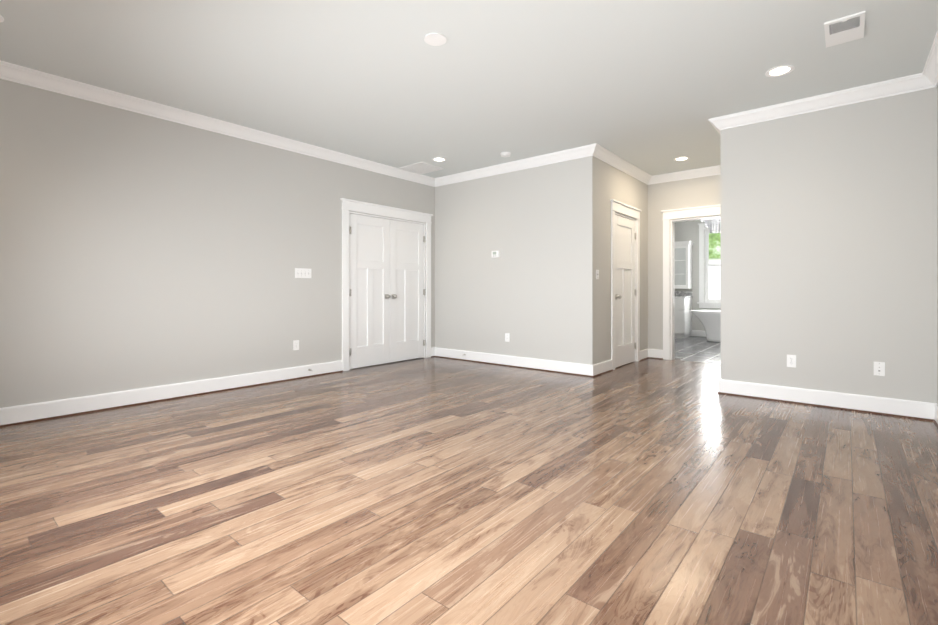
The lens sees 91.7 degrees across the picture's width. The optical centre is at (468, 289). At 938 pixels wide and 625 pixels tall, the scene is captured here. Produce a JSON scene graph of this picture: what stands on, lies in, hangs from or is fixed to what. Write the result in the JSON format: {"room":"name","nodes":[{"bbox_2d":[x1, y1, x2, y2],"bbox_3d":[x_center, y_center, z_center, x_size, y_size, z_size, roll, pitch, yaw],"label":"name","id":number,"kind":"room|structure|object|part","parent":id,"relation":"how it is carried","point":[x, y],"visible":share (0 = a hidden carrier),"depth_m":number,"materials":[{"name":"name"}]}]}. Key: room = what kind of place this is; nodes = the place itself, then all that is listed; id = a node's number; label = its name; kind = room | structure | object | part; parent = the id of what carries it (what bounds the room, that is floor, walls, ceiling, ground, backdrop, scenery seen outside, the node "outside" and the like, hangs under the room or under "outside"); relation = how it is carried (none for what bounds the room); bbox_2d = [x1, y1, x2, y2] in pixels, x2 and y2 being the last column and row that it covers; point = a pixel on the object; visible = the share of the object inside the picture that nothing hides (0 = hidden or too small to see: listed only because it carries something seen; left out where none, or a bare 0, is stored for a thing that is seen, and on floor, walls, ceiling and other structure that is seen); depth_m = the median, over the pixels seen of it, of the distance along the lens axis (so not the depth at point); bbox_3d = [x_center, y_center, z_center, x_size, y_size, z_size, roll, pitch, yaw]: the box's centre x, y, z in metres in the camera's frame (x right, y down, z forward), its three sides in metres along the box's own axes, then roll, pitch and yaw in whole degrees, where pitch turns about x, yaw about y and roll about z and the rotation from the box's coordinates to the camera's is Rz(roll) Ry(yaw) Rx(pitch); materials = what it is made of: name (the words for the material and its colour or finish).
{"room":"empty bedroom","nodes":[
{"label":"empty bedroom","id":0,"kind":"room"},
{"bbox_2d":[0,79,434,407],"bbox_3d":[-2.383,-0.331,4.942,0.120,2.740,5.900,0,0,40],"label":"wall","id":1,"kind":"structure","parent":0,"point":[138,250],"depth_m":4.22,"materials":[{"name":"grey paint"}]},
{"bbox_2d":[0,360,342,426],"bbox_3d":[-2.860,0.969,4.255,0.023,0.140,3.934,0,0,40],"label":"baseboard","id":2,"kind":"structure","parent":1,"relation":"attached to","point":[54,408],"depth_m":4.17,"materials":[{"name":"white wood"}]},
{"bbox_2d":[0,60,437,186],"bbox_3d":[-2.302,-1.647,4.877,0.090,0.108,5.660,0,0,40],"label":"crown molding","id":3,"kind":"structure","parent":1,"relation":"attached to","point":[11,72],"depth_m":4.34,"materials":[{"name":"white wood"}]},
{"bbox_2d":[293,340,298,349],"bbox_3d":[-2.008,0.649,5.293,0.009,0.114,0.070,0,0,40],"label":"electrical outlet","id":4,"kind":"object","parent":1,"relation":"attached to","point":[295,344],"visible":1,"depth_m":5.29,"materials":[{"name":"white plastic"}]},
{"bbox_2d":[295,268,310,277],"bbox_3d":[-1.955,-0.192,5.353,0.016,0.109,0.192,0,0,40],"label":"light switch","id":5,"kind":"object","parent":1,"relation":"attached to","point":[302,272],"visible":1,"depth_m":5.34,"materials":[{"name":"white plastic"}]},
{"bbox_2d":[350,213,389,368],"bbox_3d":[-1.313,0.023,6.126,0.102,2.011,0.671,0,0,40],"label":"entry door","id":6,"kind":"structure","parent":1,"relation":"in","point":[370,290],"depth_m":6.13,"materials":[{"name":"white wood"}]},
{"bbox_2d":[340,198,432,370],"bbox_3d":[-1.142,-0.056,6.423,0.181,2.193,1.640,0,0,40],"label":"door frame","id":7,"kind":"structure","parent":1,"relation":"attached to","point":[348,205],"depth_m":6.10,"materials":[{"name":"white wood"}]},
{"bbox_2d":[390,220,424,361],"bbox_3d":[-0.880,0.023,6.650,0.102,2.011,0.680,0,0,40],"label":"entry door","id":8,"kind":"structure","parent":1,"relation":"in","point":[406,290],"depth_m":6.64,"materials":[{"name":"white wood"}]},
{"bbox_3d":[-0.678,0.023,6.903,0.018,1.663,0.033,0,0,40],"label":"entry door hinges","id":9,"kind":"part","parent":8,"relation":"part of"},
{"bbox_2d":[0,357,937,624],"bbox_3d":[0.379,1.088,3.886,5.720,0.100,7.800,0,0,40],"label":"floor","id":10,"kind":"structure","parent":0,"point":[456,491],"depth_m":2.17,"materials":[{"name":"brown wood"}]},
{"bbox_2d":[0,0,937,177],"bbox_3d":[1.636,-1.750,5.405,5.720,0.100,11.740,0,0,40],"label":"ceiling","id":11,"kind":"structure","parent":0,"point":[651,87],"depth_m":3.43,"materials":[{"name":"white paint"}]},
{"bbox_2d":[397,162,443,174],"bbox_3d":[-0.679,-1.696,6.389,0.500,0.008,0.440,0,0,40],"label":"ceiling vent","id":12,"kind":"object","parent":11,"relation":"in","point":[419,168],"visible":1,"depth_m":6.38,"materials":[{"name":"white metal"}]},
{"bbox_2d":[424,33,446,45],"bbox_3d":[-0.229,-1.699,3.093,0.152,0.008,0.152,0,0,40],"label":"ceiling light","id":13,"kind":"object","parent":11,"relation":"attached to","point":[435,39],"visible":1,"depth_m":3.09,"materials":[{"name":"white"}]},
{"bbox_2d":[432,157,445,161],"bbox_3d":[-0.390,-1.697,5.954,0.190,0.006,0.190,0,0,40],"label":"recessed light","id":14,"kind":"object","parent":11,"relation":"in","point":[438,159],"visible":1,"depth_m":5.95,"materials":[{"name":"white"}]},
{"bbox_2d":[500,152,510,156],"bbox_3d":[0.458,-1.680,5.693,0.132,0.040,0.132,0,0,40],"label":"smoke detector","id":15,"kind":"object","parent":11,"relation":"attached to","point":[505,154],"visible":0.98,"depth_m":5.66,"materials":[{"name":"white plastic"}]},
{"bbox_2d":[674,157,689,160],"bbox_3d":[2.766,-1.697,5.923,0.190,0.006,0.190,0,0,40],"label":"recessed light","id":16,"kind":"object","parent":11,"relation":"in","point":[681,158],"visible":1,"depth_m":5.91,"materials":[{"name":"white glass"}]},
{"bbox_2d":[700,218,720,232],"bbox_3d":[4.687,-1.384,8.617,0.574,0.628,0.569,0,0,40],"label":"chandelier","id":17,"kind":"object","parent":11,"relation":"hanging from","point":[709,223],"visible":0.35,"depth_m":8.59,"materials":[{"name":"clear glass"}]},
{"bbox_2d":[765,65,794,76],"bbox_3d":[2.421,-1.699,3.547,0.190,0.006,0.190,0,0,40],"label":"recessed light","id":18,"kind":"object","parent":11,"relation":"in","point":[779,71],"visible":1,"depth_m":3.54,"materials":[{"name":"white"}]},
{"bbox_2d":[824,11,865,47],"bbox_3d":[2.459,-1.694,2.983,0.200,0.018,0.360,0,0,40],"label":"ceiling vent","id":19,"kind":"object","parent":11,"relation":"in","point":[844,29],"visible":0.98,"depth_m":2.96,"materials":[{"name":"white metal"}]},
{"bbox_2d":[435,158,582,363],"bbox_3d":[0.462,-0.330,6.338,2.480,2.740,0.120,0,0,40],"label":"wall","id":20,"kind":"structure","parent":0,"point":[525,289],"depth_m":6.14,"materials":[{"name":"grey paint"}]},
{"bbox_2d":[492,251,499,257],"bbox_3d":[0.369,-0.490,6.320,0.124,0.092,0.026,0,0,40],"label":"thermostat","id":21,"kind":"object","parent":20,"relation":"attached to","point":[495,254],"visible":1,"depth_m":6.31,"materials":[{"name":"white plastic"}]},
{"bbox_2d":[505,333,509,341],"bbox_3d":[0.521,0.655,6.205,0.070,0.114,0.009,0,0,40],"label":"electrical outlet","id":22,"kind":"object","parent":20,"relation":"attached to","point":[507,337],"visible":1,"depth_m":6.20,"materials":[{"name":"white plastic"}]},
{"bbox_2d":[436,143,599,185],"bbox_3d":[0.510,-1.646,6.163,2.600,0.108,0.090,0,0,40],"label":"crown molding","id":23,"kind":"structure","parent":20,"relation":"attached to","point":[593,149],"depth_m":5.98,"materials":[{"name":"white wood"}]},
{"bbox_2d":[431,347,612,376],"bbox_3d":[0.624,0.971,6.421,2.623,0.140,0.657,0,0,40],"label":"baseboard","id":24,"kind":"structure","parent":20,"relation":"attached to","point":[582,369],"depth_m":5.97,"materials":[{"name":"white wood"}]},
{"bbox_2d":[583,156,647,364],"bbox_3d":[2.050,-0.330,6.217,0.120,2.740,1.960,0,0,40],"label":"wall","id":25,"kind":"structure","parent":0,"point":[604,183],"depth_m":5.65,"materials":[{"name":"grey paint"}]},
{"bbox_2d":[598,146,651,184],"bbox_3d":[2.134,-1.646,6.155,0.090,0.108,1.950,0,0,40],"label":"crown molding","id":26,"kind":"structure","parent":25,"relation":"attached to","point":[606,156],"depth_m":6.07,"materials":[{"name":"white wood"}]},
{"bbox_2d":[615,215,635,367],"bbox_3d":[2.156,0.023,6.239,0.102,2.011,0.765,0,0,40],"label":"hall door","id":27,"kind":"structure","parent":25,"relation":"in","point":[624,290],"depth_m":6.26,"materials":[{"name":"white wood"}]},
{"bbox_3d":[2.385,0.023,6.524,0.018,1.663,0.033,0,0,40],"label":"hall door hinges","id":28,"kind":"part","parent":27,"relation":"part of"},
{"bbox_2d":[610,199,641,369],"bbox_3d":[2.109,-0.056,6.272,0.181,2.193,1.050,0,0,40],"label":"door frame","id":29,"kind":"structure","parent":25,"relation":"attached to","point":[624,209],"depth_m":6.24,"materials":[{"name":"white wood"}]},
{"bbox_2d":[640,349,662,359],"bbox_3d":[2.682,0.965,6.707,0.227,0.128,0.397,0,0,40],"label":"baseboard","id":30,"kind":"structure","parent":25,"relation":"attached to","point":[653,353],"depth_m":6.83,"materials":[{"name":"white wood"}]},
{"bbox_2d":[648,174,720,354],"bbox_3d":[3.283,-0.329,6.546,1.600,2.740,0.120,0,0,40],"label":"wall","id":31,"kind":"structure","parent":0,"point":[695,192],"depth_m":6.81,"materials":[{"name":"grey paint"}]},
{"bbox_2d":[652,165,720,183],"bbox_3d":[3.208,-1.645,6.472,1.140,0.108,0.090,0,0,40],"label":"crown molding","id":32,"kind":"structure","parent":31,"relation":"attached to","point":[713,170],"depth_m":6.53,"materials":[{"name":"white wood"}]},
{"bbox_2d":[661,204,720,359],"bbox_3d":[3.326,-0.066,6.496,1.080,2.213,0.181,0,0,40],"label":"door frame","id":33,"kind":"structure","parent":31,"relation":"attached to","point":[699,211],"depth_m":6.72,"materials":[{"name":"white wood"}]},
{"bbox_2d":[673,336,720,363],"bbox_3d":[4.498,1.092,8.096,3.490,0.100,3.940,0,0,40],"label":"floor","id":34,"kind":"structure","parent":0,"point":[696,349],"depth_m":7.76,"materials":[{"name":"grey tile"}]},
{"bbox_2d":[675,241,693,337],"bbox_3d":[4.540,-0.004,10.057,0.645,2.095,0.616,0,0,40],"label":"cabinet","id":35,"kind":"object","parent":34,"relation":"on","point":[683,280],"visible":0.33,"depth_m":9.93,"materials":[{"name":"white wood"}]},
{"bbox_2d":[690,310,720,342],"bbox_3d":[5.274,0.737,8.947,1.700,0.612,0.800,0,0,40],"label":"bathtub","id":36,"kind":"object","parent":34,"relation":"on","point":[710,320],"visible":0.38,"depth_m":8.98,"materials":[{"name":"white ceramic"}]},
{"bbox_2d":[675,219,720,336],"bbox_3d":[5.716,-0.327,9.568,3.490,2.740,0.120,0,0,40],"label":"wall","id":37,"kind":"structure","parent":0,"point":[686,230],"depth_m":10.09,"materials":[{"name":"grey paint"}]},
{"bbox_2d":[697,222,720,307],"bbox_3d":[5.527,-0.519,9.693,1.186,1.851,0.180,0,0,40],"label":"window","id":38,"kind":"structure","parent":37,"relation":"in","point":[701,302],"depth_m":9.96,"materials":[{"name":"white"}]},
{"bbox_3d":[5.548,-0.507,9.718,0.880,1.538,0.065,0,0,40],"label":"bathroom window sash","id":39,"kind":"part","parent":38,"relation":"part of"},
{"bbox_2d":[721,128,733,380],"bbox_3d":[3.189,-0.331,5.273,0.120,2.740,1.960,0,0,40],"label":"wall","id":40,"kind":"structure","parent":0,"point":[727,254],"depth_m":4.52,"materials":[{"name":"grey paint"}]},
{"bbox_2d":[708,117,720,134],"bbox_3d":[3.080,-1.647,5.306,0.090,0.108,2.050,0,0,40],"label":"crown molding","id":41,"kind":"structure","parent":40,"relation":"attached to","point":[713,120],"depth_m":4.55,"materials":[{"name":"white wood"}]},
{"bbox_2d":[734,87,936,402],"bbox_3d":[3.187,-0.332,4.079,1.400,2.740,0.120,0,0,40],"label":"wall","id":42,"kind":"structure","parent":0,"point":[835,249],"depth_m":3.96,"materials":[{"name":"grey paint"}]},
{"bbox_2d":[787,355,795,367],"bbox_3d":[2.962,0.658,4.182,0.070,0.114,0.009,0,0,40],"label":"outlet","id":43,"kind":"object","parent":42,"relation":"attached to","point":[791,360],"visible":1,"depth_m":4.18,"materials":[{"name":"white plastic"}]},
{"bbox_2d":[716,73,919,129],"bbox_3d":[3.032,-1.648,4.073,1.410,0.108,0.090,0,0,40],"label":"crown molding","id":44,"kind":"structure","parent":42,"relation":"attached to","point":[911,83],"depth_m":4.00,"materials":[{"name":"white wood"}]},
{"bbox_2d":[718,378,931,420],"bbox_3d":[3.088,0.968,4.068,1.500,0.140,0.024,0,0,40],"label":"baseboard","id":45,"kind":"structure","parent":42,"relation":"attached to","point":[837,400],"depth_m":3.99,"materials":[{"name":"white wood"}]},
{"bbox_2d":[874,362,884,375],"bbox_3d":[3.421,0.663,3.796,0.070,0.114,0.016,0,0,40],"label":"outlet","id":46,"kind":"object","parent":42,"relation":"attached to","point":[879,368],"visible":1,"depth_m":3.80,"materials":[{"name":"white plastic"}]},
{"bbox_2d":[937,86,937,403],"bbox_3d":[1.929,-0.334,1.369,0.120,2.740,5.900,0,0,40],"label":"wall","id":47,"kind":"structure","parent":0,"point":[937,244],"depth_m":3.57,"materials":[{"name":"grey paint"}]},
{"bbox_2d":[920,30,937,89],"bbox_3d":[1.848,-1.650,1.437,0.090,0.108,5.660,0,0,40],"label":"crown molding","id":48,"kind":"structure","parent":47,"relation":"attached to","point":[927,78],"depth_m":3.45,"materials":[{"name":"white wood"}]},
{"bbox_2d":[932,403,937,423],"bbox_3d":[1.876,0.960,1.411,0.016,0.128,5.660,0,0,40],"label":"baseboard","id":49,"kind":"structure","parent":47,"relation":"attached to","point":[934,405],"depth_m":3.55,"materials":[{"name":"white wood"}]},
{"label":"outside","id":50,"kind":"structure","parent":0,"visible":0},
{"bbox_2d":[708,232,720,298],"bbox_3d":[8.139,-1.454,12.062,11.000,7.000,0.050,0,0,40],"label":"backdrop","id":51,"kind":"structure","parent":50,"point":[714,260],"depth_m":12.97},
{"bbox_3d":[5.776,-0.329,6.999,0.120,2.740,3.760,0,0,40],"label":"wall","id":52,"kind":"structure","parent":0,"visible":0},
{"bbox_2d":[690,330,705,336],"bbox_3d":[5.669,0.967,9.518,3.180,0.128,0.016,0,0,40],"label":"baseboard","id":53,"kind":"structure","parent":52,"relation":"attached to","point":[697,333],"depth_m":10.01,"materials":[{"name":"white wood"}]}
]}

